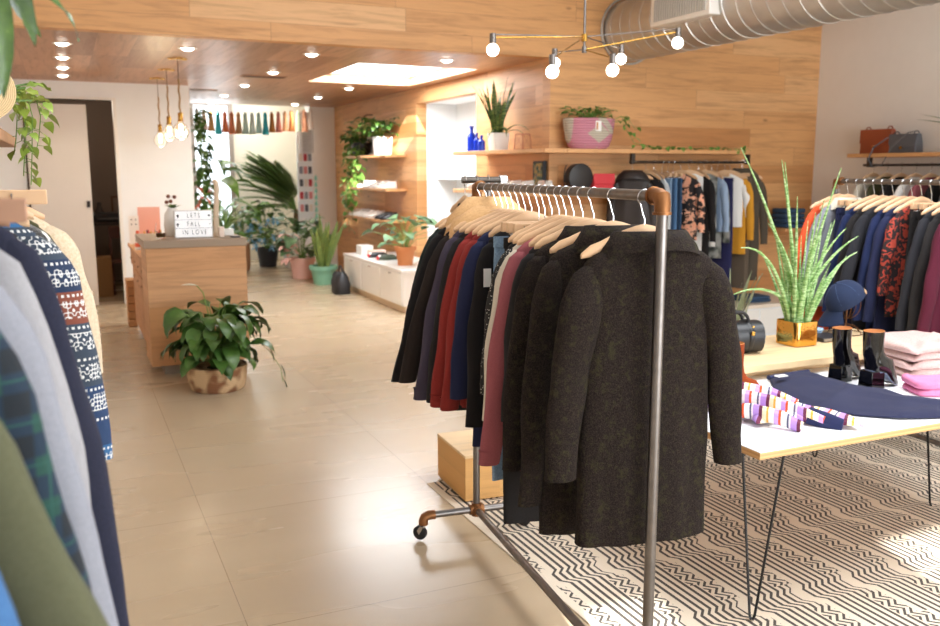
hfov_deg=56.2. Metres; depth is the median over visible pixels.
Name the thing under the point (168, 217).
vase
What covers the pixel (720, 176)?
wooden hanger
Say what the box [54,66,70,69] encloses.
recessed light
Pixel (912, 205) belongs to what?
hanger
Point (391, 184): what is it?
sneaker
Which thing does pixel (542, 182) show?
sneaker
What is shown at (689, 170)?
wooden hanger
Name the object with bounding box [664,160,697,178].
wooden hanger
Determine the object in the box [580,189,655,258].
wooden hanger
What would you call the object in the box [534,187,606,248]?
wooden hanger
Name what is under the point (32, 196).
hanger
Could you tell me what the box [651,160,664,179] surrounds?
wooden hanger
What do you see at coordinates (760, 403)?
striped sweater
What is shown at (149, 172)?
wall
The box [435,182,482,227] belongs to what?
wooden hanger
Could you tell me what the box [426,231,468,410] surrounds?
sweater
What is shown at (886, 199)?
wooden hanger
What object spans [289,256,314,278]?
pot
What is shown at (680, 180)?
jeans
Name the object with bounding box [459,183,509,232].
wooden hanger
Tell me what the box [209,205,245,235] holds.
potted plant
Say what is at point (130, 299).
bundle
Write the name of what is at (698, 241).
shirt
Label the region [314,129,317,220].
strand
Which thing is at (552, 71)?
chandelier
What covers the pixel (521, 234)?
wooden hanger
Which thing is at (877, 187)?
shirt
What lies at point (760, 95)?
wall
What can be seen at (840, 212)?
trousers
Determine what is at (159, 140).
pendant lamp
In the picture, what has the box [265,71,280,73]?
recessed light
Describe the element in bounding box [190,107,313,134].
garland
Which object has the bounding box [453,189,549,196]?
wall shelf
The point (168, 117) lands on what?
socket
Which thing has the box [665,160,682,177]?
hanger
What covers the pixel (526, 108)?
wall
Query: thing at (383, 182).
sneaker
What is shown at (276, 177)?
potted palm
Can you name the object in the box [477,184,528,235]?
wooden hanger
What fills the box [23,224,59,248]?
sweater
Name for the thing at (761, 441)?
display table
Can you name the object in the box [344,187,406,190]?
shoe shelf
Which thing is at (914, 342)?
knit sweater
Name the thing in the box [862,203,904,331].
sweater
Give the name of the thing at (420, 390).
sweater
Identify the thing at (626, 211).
backpack
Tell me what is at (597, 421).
coat
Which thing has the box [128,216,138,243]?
print
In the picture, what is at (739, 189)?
shirt
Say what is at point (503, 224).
hanger
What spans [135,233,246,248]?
countertop
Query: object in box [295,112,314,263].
rack
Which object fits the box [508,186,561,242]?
wooden hanger
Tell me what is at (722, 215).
shirt
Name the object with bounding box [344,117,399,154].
potted plant
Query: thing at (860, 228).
coat
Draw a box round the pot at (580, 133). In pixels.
[563,118,614,148]
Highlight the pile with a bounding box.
[367,249,385,253]
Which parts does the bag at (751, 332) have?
handle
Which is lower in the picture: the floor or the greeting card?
the floor
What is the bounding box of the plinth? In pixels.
[437,429,502,500]
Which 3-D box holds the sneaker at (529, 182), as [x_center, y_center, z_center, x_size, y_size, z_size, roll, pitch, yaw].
[0.547,-1.293,8.925,0.270,0.108,0.098,-5,11,-30]
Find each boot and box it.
[740,342,759,384]
[828,326,860,381]
[858,329,898,388]
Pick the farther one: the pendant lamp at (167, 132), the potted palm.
the potted palm
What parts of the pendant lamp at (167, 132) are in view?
bulb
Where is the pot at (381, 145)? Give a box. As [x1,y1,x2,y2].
[372,137,392,154]
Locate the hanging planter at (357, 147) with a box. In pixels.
[339,114,372,233]
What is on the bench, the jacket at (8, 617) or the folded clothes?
the folded clothes
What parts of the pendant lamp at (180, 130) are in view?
bulb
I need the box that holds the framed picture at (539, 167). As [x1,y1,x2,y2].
[533,161,545,184]
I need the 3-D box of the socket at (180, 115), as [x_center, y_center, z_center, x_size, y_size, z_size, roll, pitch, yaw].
[-2.911,-1.969,8.846,0.060,0.090,0.059,-4,10,-24]
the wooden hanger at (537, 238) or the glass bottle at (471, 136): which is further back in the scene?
the glass bottle at (471, 136)
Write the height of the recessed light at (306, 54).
0.028 m
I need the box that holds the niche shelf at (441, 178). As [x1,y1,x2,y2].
[437,177,460,179]
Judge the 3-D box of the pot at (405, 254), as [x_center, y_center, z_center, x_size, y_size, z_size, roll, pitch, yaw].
[-0.834,-0.736,11.318,0.286,0.240,0.286,-4,10,-24]
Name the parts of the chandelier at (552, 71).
bulb, arm, bulb, bulb, arm, arm, stem, arm, arm, bulb, bulb, arm, bulb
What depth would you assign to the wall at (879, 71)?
9.47 m
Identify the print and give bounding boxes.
[113,198,118,211]
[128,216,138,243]
[533,163,541,184]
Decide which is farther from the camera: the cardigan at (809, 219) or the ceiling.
the ceiling
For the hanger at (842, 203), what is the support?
hanging from the clothes rack at (841, 180)
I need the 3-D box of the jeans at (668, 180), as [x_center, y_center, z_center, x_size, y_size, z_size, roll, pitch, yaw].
[1.976,-0.977,9.136,0.048,0.838,0.348,-4,10,-24]
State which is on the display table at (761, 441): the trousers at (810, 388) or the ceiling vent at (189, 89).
the trousers at (810, 388)
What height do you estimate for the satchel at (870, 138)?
0.281 m
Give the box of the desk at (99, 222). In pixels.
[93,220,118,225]
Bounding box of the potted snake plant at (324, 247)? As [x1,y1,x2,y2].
[309,214,343,284]
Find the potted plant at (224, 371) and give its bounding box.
[160,284,286,393]
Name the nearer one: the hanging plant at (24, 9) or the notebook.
the hanging plant at (24, 9)
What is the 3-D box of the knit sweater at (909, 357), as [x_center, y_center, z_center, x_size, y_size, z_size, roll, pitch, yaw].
[2.348,0.181,4.591,0.440,0.069,0.360,-3,10,-16]
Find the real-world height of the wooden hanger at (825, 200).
0.201 m
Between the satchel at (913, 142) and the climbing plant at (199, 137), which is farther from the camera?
the climbing plant at (199, 137)
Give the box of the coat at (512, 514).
[503,237,538,523]
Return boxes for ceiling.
[10,28,540,106]
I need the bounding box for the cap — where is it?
[818,280,866,335]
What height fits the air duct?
1.187 m
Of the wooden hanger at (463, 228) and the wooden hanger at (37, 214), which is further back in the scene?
the wooden hanger at (463, 228)
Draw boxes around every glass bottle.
[467,126,475,150]
[474,133,479,150]
[478,135,484,150]
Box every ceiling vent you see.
[189,89,217,91]
[240,75,286,78]
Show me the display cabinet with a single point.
(388, 283)
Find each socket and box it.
[157,124,161,131]
[166,116,171,124]
[177,112,183,121]
[490,33,495,43]
[549,54,555,65]
[552,48,557,57]
[609,54,615,63]
[618,44,623,53]
[675,27,680,37]
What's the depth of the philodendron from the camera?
11.23 m
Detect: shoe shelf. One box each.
[344,155,406,158]
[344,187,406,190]
[345,214,406,222]
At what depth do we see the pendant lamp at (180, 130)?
8.81 m
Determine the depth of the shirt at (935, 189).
8.40 m
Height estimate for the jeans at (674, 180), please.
0.888 m
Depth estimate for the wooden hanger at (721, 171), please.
9.36 m
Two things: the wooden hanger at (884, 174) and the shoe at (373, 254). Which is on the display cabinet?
the shoe at (373, 254)
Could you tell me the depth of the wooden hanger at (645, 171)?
8.91 m
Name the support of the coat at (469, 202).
hanging from the wooden hanger at (441, 226)
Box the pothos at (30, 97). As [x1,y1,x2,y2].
[7,81,59,186]
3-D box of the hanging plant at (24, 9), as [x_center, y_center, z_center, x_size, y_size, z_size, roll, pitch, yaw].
[-0.824,-1.381,1.234,0.441,2.150,0.289,-6,11,-35]
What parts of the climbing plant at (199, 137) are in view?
vine stem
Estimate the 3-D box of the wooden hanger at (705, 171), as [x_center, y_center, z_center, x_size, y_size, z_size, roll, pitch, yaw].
[2.471,-1.512,9.271,0.410,0.201,0.032,5,11,30]
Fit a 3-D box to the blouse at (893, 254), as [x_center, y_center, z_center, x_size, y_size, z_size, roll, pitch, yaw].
[2.724,-0.324,5.368,0.580,0.682,0.076,-3,10,-20]
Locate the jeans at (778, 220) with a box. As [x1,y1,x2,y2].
[772,218,804,222]
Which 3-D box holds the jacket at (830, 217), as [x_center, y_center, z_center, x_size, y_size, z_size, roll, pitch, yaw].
[2.517,-0.414,5.922,0.771,0.722,0.168,-3,10,-20]
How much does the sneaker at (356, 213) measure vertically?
0.108 m
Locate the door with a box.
[24,103,98,305]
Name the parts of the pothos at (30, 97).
vine stem, vine stem, vine stem, vine stem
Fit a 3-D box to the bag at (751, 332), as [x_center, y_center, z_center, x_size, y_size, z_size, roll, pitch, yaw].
[1.392,0.097,4.618,0.270,0.235,0.187,-2,9,-10]
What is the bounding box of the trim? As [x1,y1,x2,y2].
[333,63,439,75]
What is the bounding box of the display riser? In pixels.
[744,328,863,376]
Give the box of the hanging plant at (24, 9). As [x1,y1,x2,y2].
[0,0,79,97]
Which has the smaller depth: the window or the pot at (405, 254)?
the pot at (405, 254)
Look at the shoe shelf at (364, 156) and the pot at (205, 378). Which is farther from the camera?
the shoe shelf at (364, 156)
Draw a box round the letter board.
[173,210,212,237]
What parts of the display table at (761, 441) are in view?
leg, leg, leg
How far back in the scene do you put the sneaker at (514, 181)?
9.16 m
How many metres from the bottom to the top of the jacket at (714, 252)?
0.882 m
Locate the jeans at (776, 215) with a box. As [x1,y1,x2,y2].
[772,213,804,217]
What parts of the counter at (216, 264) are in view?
drawer, drawer, door, drawer, door, door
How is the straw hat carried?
on the wall shelf at (6, 139)
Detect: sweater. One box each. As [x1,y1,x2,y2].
[0,249,90,504]
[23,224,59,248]
[413,230,462,400]
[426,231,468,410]
[430,231,474,407]
[440,234,480,410]
[482,244,520,420]
[732,178,753,253]
[742,382,862,431]
[822,205,857,325]
[852,207,886,328]
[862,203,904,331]
[884,330,939,354]
[884,348,939,361]
[886,355,939,370]
[895,366,939,375]
[901,373,939,396]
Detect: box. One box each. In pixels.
[96,255,113,296]
[356,244,372,254]
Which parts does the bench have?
panel, panel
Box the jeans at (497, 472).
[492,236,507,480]
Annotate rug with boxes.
[427,429,939,625]
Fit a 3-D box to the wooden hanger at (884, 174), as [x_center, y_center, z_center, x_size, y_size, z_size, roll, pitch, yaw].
[4.303,-1.448,9.064,0.410,0.201,0.032,-4,10,-24]
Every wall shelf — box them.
[0,128,14,146]
[453,148,566,154]
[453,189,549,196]
[565,149,753,154]
[768,227,801,231]
[847,152,939,157]
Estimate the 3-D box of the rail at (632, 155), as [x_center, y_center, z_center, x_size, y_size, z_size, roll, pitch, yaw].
[2.317,-1.607,9.190,1.550,0.105,0.040,-4,10,-24]
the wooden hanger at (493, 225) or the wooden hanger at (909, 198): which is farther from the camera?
the wooden hanger at (909, 198)
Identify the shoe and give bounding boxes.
[367,252,386,257]
[375,211,391,218]
[376,254,396,259]
[379,212,397,219]
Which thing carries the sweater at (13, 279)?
hanging from the wooden hanger
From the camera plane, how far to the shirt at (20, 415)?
1.02 m
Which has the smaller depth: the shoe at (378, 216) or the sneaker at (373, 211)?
the shoe at (378, 216)
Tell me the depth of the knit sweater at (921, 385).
4.07 m
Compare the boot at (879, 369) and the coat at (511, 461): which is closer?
the coat at (511, 461)
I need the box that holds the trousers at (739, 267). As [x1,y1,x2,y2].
[731,178,751,288]
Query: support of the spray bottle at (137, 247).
on the counter at (216, 264)
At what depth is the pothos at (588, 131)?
8.66 m
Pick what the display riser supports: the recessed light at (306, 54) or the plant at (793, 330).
the plant at (793, 330)
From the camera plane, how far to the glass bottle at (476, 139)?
9.77 m
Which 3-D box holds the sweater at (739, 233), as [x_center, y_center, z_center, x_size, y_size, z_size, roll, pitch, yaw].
[2.786,-1.071,9.496,0.591,0.852,0.085,8,12,40]
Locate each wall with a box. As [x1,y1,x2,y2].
[0,79,194,277]
[11,0,821,293]
[22,99,122,280]
[232,104,303,259]
[334,59,542,268]
[811,3,939,209]
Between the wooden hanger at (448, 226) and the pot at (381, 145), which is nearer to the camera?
the wooden hanger at (448, 226)
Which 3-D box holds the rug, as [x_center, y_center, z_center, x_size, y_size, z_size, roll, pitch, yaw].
[2.551,1.201,3.498,3.855,0.006,5.020,-4,10,-24]
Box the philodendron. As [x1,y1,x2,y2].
[361,214,436,265]
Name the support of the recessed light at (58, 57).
in the ceiling
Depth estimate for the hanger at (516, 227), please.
3.19 m
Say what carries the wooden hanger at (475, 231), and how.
hanging from the clothes rack at (660, 198)
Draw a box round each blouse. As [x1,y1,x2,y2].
[480,242,516,394]
[501,247,538,421]
[657,174,670,228]
[670,174,704,240]
[876,206,923,316]
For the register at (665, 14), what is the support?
attached to the air duct
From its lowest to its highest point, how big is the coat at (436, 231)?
0.702 m
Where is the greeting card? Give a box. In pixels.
[137,207,159,233]
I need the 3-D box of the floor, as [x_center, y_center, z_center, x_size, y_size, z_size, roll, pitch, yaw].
[0.143,0.412,8.621,9.040,0.080,21.550,-4,10,-24]
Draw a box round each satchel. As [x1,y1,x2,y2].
[859,126,895,153]
[868,130,922,166]
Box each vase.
[163,195,179,235]
[331,265,350,294]
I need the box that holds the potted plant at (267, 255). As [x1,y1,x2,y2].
[232,199,297,266]
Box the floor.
[96,259,589,625]
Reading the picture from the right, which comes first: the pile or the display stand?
the display stand
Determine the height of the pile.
0.082 m
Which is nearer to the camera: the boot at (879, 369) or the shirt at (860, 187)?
the boot at (879, 369)
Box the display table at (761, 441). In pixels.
[708,362,939,620]
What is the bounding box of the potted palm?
[222,150,297,257]
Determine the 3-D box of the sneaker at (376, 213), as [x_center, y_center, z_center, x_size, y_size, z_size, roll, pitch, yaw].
[-1.412,-1.493,13.300,0.270,0.108,0.098,-3,10,-19]
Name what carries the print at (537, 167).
attached to the framed picture at (539, 167)
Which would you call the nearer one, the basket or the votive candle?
the votive candle
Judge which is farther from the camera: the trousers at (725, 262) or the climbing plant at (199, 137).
the climbing plant at (199, 137)
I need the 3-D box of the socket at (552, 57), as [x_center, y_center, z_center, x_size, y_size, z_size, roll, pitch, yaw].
[0.478,-1.468,5.103,0.040,0.060,0.040,-4,10,-24]
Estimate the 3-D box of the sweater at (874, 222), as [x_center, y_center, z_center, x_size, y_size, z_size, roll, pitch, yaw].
[2.679,-0.255,5.501,0.667,0.862,0.076,-3,10,-20]
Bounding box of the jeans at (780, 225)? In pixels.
[774,222,803,227]
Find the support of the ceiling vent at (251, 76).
in the ceiling
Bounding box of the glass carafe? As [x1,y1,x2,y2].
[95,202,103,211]
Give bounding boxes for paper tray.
[97,218,118,219]
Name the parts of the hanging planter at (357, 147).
vine stem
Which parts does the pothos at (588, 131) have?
vine stem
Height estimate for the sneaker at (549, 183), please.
0.108 m
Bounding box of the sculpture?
[212,179,218,235]
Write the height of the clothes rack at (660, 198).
1.696 m
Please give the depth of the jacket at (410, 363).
3.73 m
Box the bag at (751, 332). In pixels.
[736,310,764,352]
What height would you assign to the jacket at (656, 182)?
0.702 m
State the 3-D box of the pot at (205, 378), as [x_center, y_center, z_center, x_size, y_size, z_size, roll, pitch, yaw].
[-2.047,0.510,7.131,0.480,0.205,0.480,-4,10,-24]
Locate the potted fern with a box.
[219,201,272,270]
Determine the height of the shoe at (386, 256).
0.073 m
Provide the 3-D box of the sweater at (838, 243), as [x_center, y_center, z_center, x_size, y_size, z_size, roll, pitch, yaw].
[2.595,-0.321,5.719,0.717,0.802,0.074,-4,10,-21]
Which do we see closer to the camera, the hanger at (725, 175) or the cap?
the cap
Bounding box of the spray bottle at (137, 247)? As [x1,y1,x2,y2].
[135,230,140,249]
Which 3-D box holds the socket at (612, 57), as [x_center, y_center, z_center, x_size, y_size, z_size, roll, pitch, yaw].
[0.873,-1.554,5.383,0.040,0.060,0.040,-4,10,-24]
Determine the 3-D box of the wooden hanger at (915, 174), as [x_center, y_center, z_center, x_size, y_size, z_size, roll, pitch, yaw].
[4.444,-1.398,8.759,0.410,0.201,0.032,-4,10,-24]
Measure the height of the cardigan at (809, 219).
0.922 m
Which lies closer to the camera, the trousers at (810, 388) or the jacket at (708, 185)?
the trousers at (810, 388)
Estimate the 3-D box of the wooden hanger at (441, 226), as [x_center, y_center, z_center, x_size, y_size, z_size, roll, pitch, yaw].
[0.079,-0.474,3.885,0.446,0.201,0.032,-3,10,-18]
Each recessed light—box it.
[52,42,72,45]
[53,56,71,59]
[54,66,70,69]
[55,74,70,76]
[178,47,196,50]
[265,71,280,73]
[303,53,320,56]
[438,59,454,62]
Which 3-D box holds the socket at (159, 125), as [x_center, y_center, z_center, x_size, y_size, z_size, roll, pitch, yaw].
[-3.790,-2.259,10.753,0.060,0.090,0.059,-4,10,-24]
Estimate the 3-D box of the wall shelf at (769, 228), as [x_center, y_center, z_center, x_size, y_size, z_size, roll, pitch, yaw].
[3.749,-0.970,10.116,0.670,0.030,0.350,-4,10,-24]
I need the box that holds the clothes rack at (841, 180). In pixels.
[832,177,939,446]
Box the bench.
[735,291,783,335]
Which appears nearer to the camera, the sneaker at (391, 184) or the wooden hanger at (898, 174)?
the wooden hanger at (898, 174)
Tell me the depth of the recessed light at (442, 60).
8.88 m
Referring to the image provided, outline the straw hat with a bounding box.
[0,76,15,117]
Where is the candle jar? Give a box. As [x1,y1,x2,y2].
[155,223,165,238]
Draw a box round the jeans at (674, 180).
[671,178,677,229]
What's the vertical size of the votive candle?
0.093 m
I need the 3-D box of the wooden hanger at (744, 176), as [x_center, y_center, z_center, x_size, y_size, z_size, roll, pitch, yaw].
[2.779,-1.534,9.411,0.410,0.201,0.032,8,12,40]
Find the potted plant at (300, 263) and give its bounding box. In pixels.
[262,216,330,278]
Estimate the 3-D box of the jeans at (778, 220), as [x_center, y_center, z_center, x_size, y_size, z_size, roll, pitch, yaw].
[3.631,-1.058,10.034,0.300,0.052,0.270,-4,10,-24]
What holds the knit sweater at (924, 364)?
on the knit sweater at (899, 371)
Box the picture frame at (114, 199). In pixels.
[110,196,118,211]
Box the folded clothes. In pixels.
[734,293,770,302]
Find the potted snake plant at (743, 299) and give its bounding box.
[729,268,762,319]
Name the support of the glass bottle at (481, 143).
on the wall shelf at (540, 150)
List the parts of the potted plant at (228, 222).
planter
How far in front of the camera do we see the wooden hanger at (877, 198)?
5.56 m
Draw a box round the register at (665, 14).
[651,0,719,28]
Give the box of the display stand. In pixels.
[461,175,507,195]
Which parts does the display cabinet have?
door, door, door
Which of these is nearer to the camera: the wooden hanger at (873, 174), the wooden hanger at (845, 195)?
the wooden hanger at (845, 195)
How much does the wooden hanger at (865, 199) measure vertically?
0.201 m
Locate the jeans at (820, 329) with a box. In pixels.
[817,327,823,332]
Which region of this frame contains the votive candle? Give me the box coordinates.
[218,226,224,236]
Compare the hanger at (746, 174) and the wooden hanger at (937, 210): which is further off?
the hanger at (746, 174)
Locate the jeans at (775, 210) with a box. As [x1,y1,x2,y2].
[772,208,805,212]
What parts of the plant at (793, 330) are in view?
gold pot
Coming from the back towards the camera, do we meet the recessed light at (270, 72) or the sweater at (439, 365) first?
the recessed light at (270, 72)
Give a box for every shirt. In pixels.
[0,331,91,592]
[0,420,108,625]
[693,174,715,250]
[716,177,728,231]
[723,174,749,226]
[853,177,876,198]
[866,177,890,196]
[879,177,905,195]
[894,177,920,196]
[908,177,935,196]
[923,179,939,201]
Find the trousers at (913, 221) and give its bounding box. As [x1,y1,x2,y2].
[899,211,921,330]
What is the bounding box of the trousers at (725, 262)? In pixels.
[711,178,733,278]
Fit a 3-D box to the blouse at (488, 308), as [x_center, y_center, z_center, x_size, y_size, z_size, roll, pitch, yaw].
[0.322,-0.004,3.211,0.598,0.622,0.077,-3,10,-18]
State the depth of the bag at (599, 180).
8.74 m
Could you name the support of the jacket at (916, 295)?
hanging from the wooden hanger at (937, 210)
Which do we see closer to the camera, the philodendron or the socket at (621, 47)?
the socket at (621, 47)
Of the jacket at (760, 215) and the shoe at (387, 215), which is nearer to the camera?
the jacket at (760, 215)
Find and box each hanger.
[0,190,47,203]
[0,198,27,222]
[0,223,9,226]
[18,220,29,226]
[27,207,44,219]
[27,211,33,219]
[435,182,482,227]
[438,183,486,228]
[446,183,496,230]
[450,175,466,212]
[453,183,505,231]
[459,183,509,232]
[465,184,516,233]
[472,184,522,234]
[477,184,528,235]
[489,184,547,236]
[501,185,539,236]
[506,185,547,232]
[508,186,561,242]
[512,186,569,243]
[513,185,553,233]
[517,186,578,245]
[529,187,590,246]
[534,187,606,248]
[549,188,629,253]
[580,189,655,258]
[643,160,660,179]
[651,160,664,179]
[661,160,671,177]
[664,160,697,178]
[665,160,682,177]
[667,164,676,177]
[685,160,704,176]
[696,160,709,178]
[701,160,723,178]
[709,160,722,178]
[716,160,729,177]
[718,160,743,178]
[729,160,747,178]
[736,160,749,176]
[810,183,842,208]
[819,178,856,208]
[837,178,860,207]
[845,180,877,210]
[846,179,865,205]
[854,179,887,210]
[862,164,879,178]
[862,179,897,211]
[874,179,907,211]
[875,163,893,178]
[883,179,916,212]
[890,163,907,178]
[893,179,933,212]
[904,162,922,178]
[910,179,937,211]
[920,162,937,178]
[920,184,939,209]
[921,202,939,214]
[931,207,939,214]
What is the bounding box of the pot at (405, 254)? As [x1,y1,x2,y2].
[394,246,415,265]
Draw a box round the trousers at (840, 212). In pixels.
[828,207,844,329]
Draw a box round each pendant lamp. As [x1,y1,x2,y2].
[149,77,166,146]
[157,68,175,140]
[168,57,188,139]
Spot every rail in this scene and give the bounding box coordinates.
[629,153,749,163]
[863,157,939,166]
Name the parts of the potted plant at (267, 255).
pot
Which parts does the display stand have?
post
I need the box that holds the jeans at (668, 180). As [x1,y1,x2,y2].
[665,178,671,228]
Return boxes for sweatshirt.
[0,286,118,625]
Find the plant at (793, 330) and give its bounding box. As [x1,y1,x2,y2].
[734,148,857,346]
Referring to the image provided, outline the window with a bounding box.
[190,103,236,228]
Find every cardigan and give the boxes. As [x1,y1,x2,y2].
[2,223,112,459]
[478,238,533,465]
[791,204,827,329]
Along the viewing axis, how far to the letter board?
7.65 m
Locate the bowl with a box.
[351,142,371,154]
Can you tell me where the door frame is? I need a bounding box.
[36,95,126,303]
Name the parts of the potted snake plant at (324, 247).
pot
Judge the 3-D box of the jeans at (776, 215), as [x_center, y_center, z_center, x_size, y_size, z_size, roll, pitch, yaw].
[3.625,-1.112,10.023,0.300,0.052,0.270,-4,10,-24]
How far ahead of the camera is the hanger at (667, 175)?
8.97 m
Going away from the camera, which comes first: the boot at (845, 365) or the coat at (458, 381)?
the coat at (458, 381)
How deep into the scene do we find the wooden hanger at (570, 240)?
2.73 m
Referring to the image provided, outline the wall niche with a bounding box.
[426,95,475,239]
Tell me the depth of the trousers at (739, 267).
9.53 m
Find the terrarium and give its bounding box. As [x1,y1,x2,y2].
[514,134,531,148]
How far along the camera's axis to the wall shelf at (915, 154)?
8.86 m
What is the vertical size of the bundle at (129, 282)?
0.084 m
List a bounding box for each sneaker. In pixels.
[349,208,363,214]
[353,209,368,215]
[357,180,372,186]
[358,209,373,215]
[362,180,378,187]
[363,210,378,216]
[368,181,381,187]
[368,211,384,217]
[373,181,388,187]
[379,181,396,188]
[507,180,521,183]
[518,180,534,184]
[537,180,544,184]
[545,180,552,185]
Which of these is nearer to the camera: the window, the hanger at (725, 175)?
the hanger at (725, 175)
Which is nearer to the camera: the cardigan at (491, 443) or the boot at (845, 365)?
the cardigan at (491, 443)
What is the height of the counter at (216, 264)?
1.165 m
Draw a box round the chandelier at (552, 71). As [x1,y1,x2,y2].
[487,0,682,78]
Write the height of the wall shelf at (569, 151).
0.040 m
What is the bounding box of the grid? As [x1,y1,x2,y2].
[302,126,313,152]
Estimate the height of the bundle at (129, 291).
0.084 m
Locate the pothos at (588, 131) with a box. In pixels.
[558,105,750,153]
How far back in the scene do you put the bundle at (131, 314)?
9.90 m
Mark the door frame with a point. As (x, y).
(114, 114)
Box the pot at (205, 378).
[187,359,246,393]
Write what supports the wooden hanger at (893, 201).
hanging from the clothes rack at (841, 180)
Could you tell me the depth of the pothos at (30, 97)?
2.93 m
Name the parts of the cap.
baseball cap, crown, stem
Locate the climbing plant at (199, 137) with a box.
[190,109,213,221]
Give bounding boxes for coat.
[391,196,516,381]
[410,228,441,294]
[450,229,492,446]
[502,225,582,471]
[503,237,538,523]
[518,224,640,534]
[544,229,742,547]
[839,203,884,329]
[916,224,939,332]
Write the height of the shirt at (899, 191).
0.622 m
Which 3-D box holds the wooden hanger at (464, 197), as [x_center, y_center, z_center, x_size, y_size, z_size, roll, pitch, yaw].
[-0.034,-0.605,4.502,0.032,0.201,0.410,-3,10,-16]
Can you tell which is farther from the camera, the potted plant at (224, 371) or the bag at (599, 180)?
the bag at (599, 180)
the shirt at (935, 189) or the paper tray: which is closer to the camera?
the shirt at (935, 189)
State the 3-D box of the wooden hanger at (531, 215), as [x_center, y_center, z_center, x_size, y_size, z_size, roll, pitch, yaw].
[0.235,-0.398,3.416,0.335,0.201,0.032,-3,10,-18]
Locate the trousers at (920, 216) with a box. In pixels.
[918,212,924,221]
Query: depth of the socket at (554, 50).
6.08 m
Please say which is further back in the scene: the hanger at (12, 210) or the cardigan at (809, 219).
the cardigan at (809, 219)
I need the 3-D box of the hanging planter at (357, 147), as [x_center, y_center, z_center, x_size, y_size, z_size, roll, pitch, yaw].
[-1.789,-2.162,13.892,0.548,1.901,0.915,-2,9,-10]
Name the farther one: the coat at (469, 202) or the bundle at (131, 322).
the bundle at (131, 322)
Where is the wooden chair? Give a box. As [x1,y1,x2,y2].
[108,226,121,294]
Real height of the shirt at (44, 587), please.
0.852 m
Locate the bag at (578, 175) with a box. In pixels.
[564,163,592,186]
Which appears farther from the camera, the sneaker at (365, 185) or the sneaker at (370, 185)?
the sneaker at (365, 185)
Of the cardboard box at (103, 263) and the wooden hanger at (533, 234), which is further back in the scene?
the cardboard box at (103, 263)
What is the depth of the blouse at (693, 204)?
9.09 m
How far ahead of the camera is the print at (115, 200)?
13.47 m
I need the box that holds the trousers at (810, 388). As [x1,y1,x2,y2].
[767,369,939,417]
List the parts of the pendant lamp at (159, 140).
bulb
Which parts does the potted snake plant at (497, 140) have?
pot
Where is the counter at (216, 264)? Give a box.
[128,233,249,373]
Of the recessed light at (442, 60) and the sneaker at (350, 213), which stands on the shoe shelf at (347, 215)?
the sneaker at (350, 213)
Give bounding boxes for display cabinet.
[343,251,419,312]
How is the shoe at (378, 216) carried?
on the shoe shelf at (347, 215)
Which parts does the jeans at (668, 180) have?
leg panel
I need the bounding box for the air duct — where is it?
[601,0,939,64]
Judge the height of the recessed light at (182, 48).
0.028 m
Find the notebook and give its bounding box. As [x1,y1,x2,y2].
[817,332,831,341]
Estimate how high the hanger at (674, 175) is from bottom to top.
0.210 m
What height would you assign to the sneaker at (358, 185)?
0.108 m
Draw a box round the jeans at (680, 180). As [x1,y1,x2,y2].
[677,178,682,229]
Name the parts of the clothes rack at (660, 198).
post, post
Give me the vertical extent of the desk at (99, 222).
1.000 m
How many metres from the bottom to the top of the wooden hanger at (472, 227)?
0.201 m
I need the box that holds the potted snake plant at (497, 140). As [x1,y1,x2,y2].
[472,78,525,149]
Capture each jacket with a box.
[0,226,129,625]
[0,574,19,625]
[28,219,55,243]
[29,216,102,372]
[399,205,523,382]
[465,231,507,427]
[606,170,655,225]
[647,174,664,189]
[701,176,715,256]
[707,174,729,257]
[732,168,767,279]
[801,197,861,305]
[833,206,865,283]
[895,207,938,329]
[906,212,939,330]
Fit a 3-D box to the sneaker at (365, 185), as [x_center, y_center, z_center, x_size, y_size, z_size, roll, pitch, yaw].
[-1.520,-1.975,13.462,0.270,0.108,0.098,-3,10,-19]
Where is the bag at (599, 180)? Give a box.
[590,174,614,187]
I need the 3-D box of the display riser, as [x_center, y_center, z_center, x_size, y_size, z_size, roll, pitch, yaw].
[1.626,0.230,4.756,1.780,0.079,0.590,-4,10,-24]
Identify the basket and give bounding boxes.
[246,243,250,270]
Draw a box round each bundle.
[125,278,133,287]
[125,286,133,295]
[126,294,134,303]
[126,302,134,310]
[127,310,135,318]
[127,317,137,326]
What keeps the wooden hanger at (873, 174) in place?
hanging from the rail at (870, 158)
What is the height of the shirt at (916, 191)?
0.622 m
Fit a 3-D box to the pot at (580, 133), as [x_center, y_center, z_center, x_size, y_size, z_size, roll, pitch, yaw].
[1.185,-1.787,8.784,0.570,0.298,0.353,-4,10,-24]
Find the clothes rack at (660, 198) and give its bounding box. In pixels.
[413,180,671,625]
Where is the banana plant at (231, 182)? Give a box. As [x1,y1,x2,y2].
[192,157,261,225]
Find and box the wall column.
[304,106,337,262]
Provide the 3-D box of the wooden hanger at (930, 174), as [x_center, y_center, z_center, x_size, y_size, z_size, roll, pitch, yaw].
[4.514,-1.373,8.606,0.410,0.201,0.032,-4,10,-24]
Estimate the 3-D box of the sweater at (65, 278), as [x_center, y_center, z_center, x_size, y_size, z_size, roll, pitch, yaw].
[-1.193,0.070,1.854,0.784,0.596,0.095,-4,10,-24]
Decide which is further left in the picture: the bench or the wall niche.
the wall niche

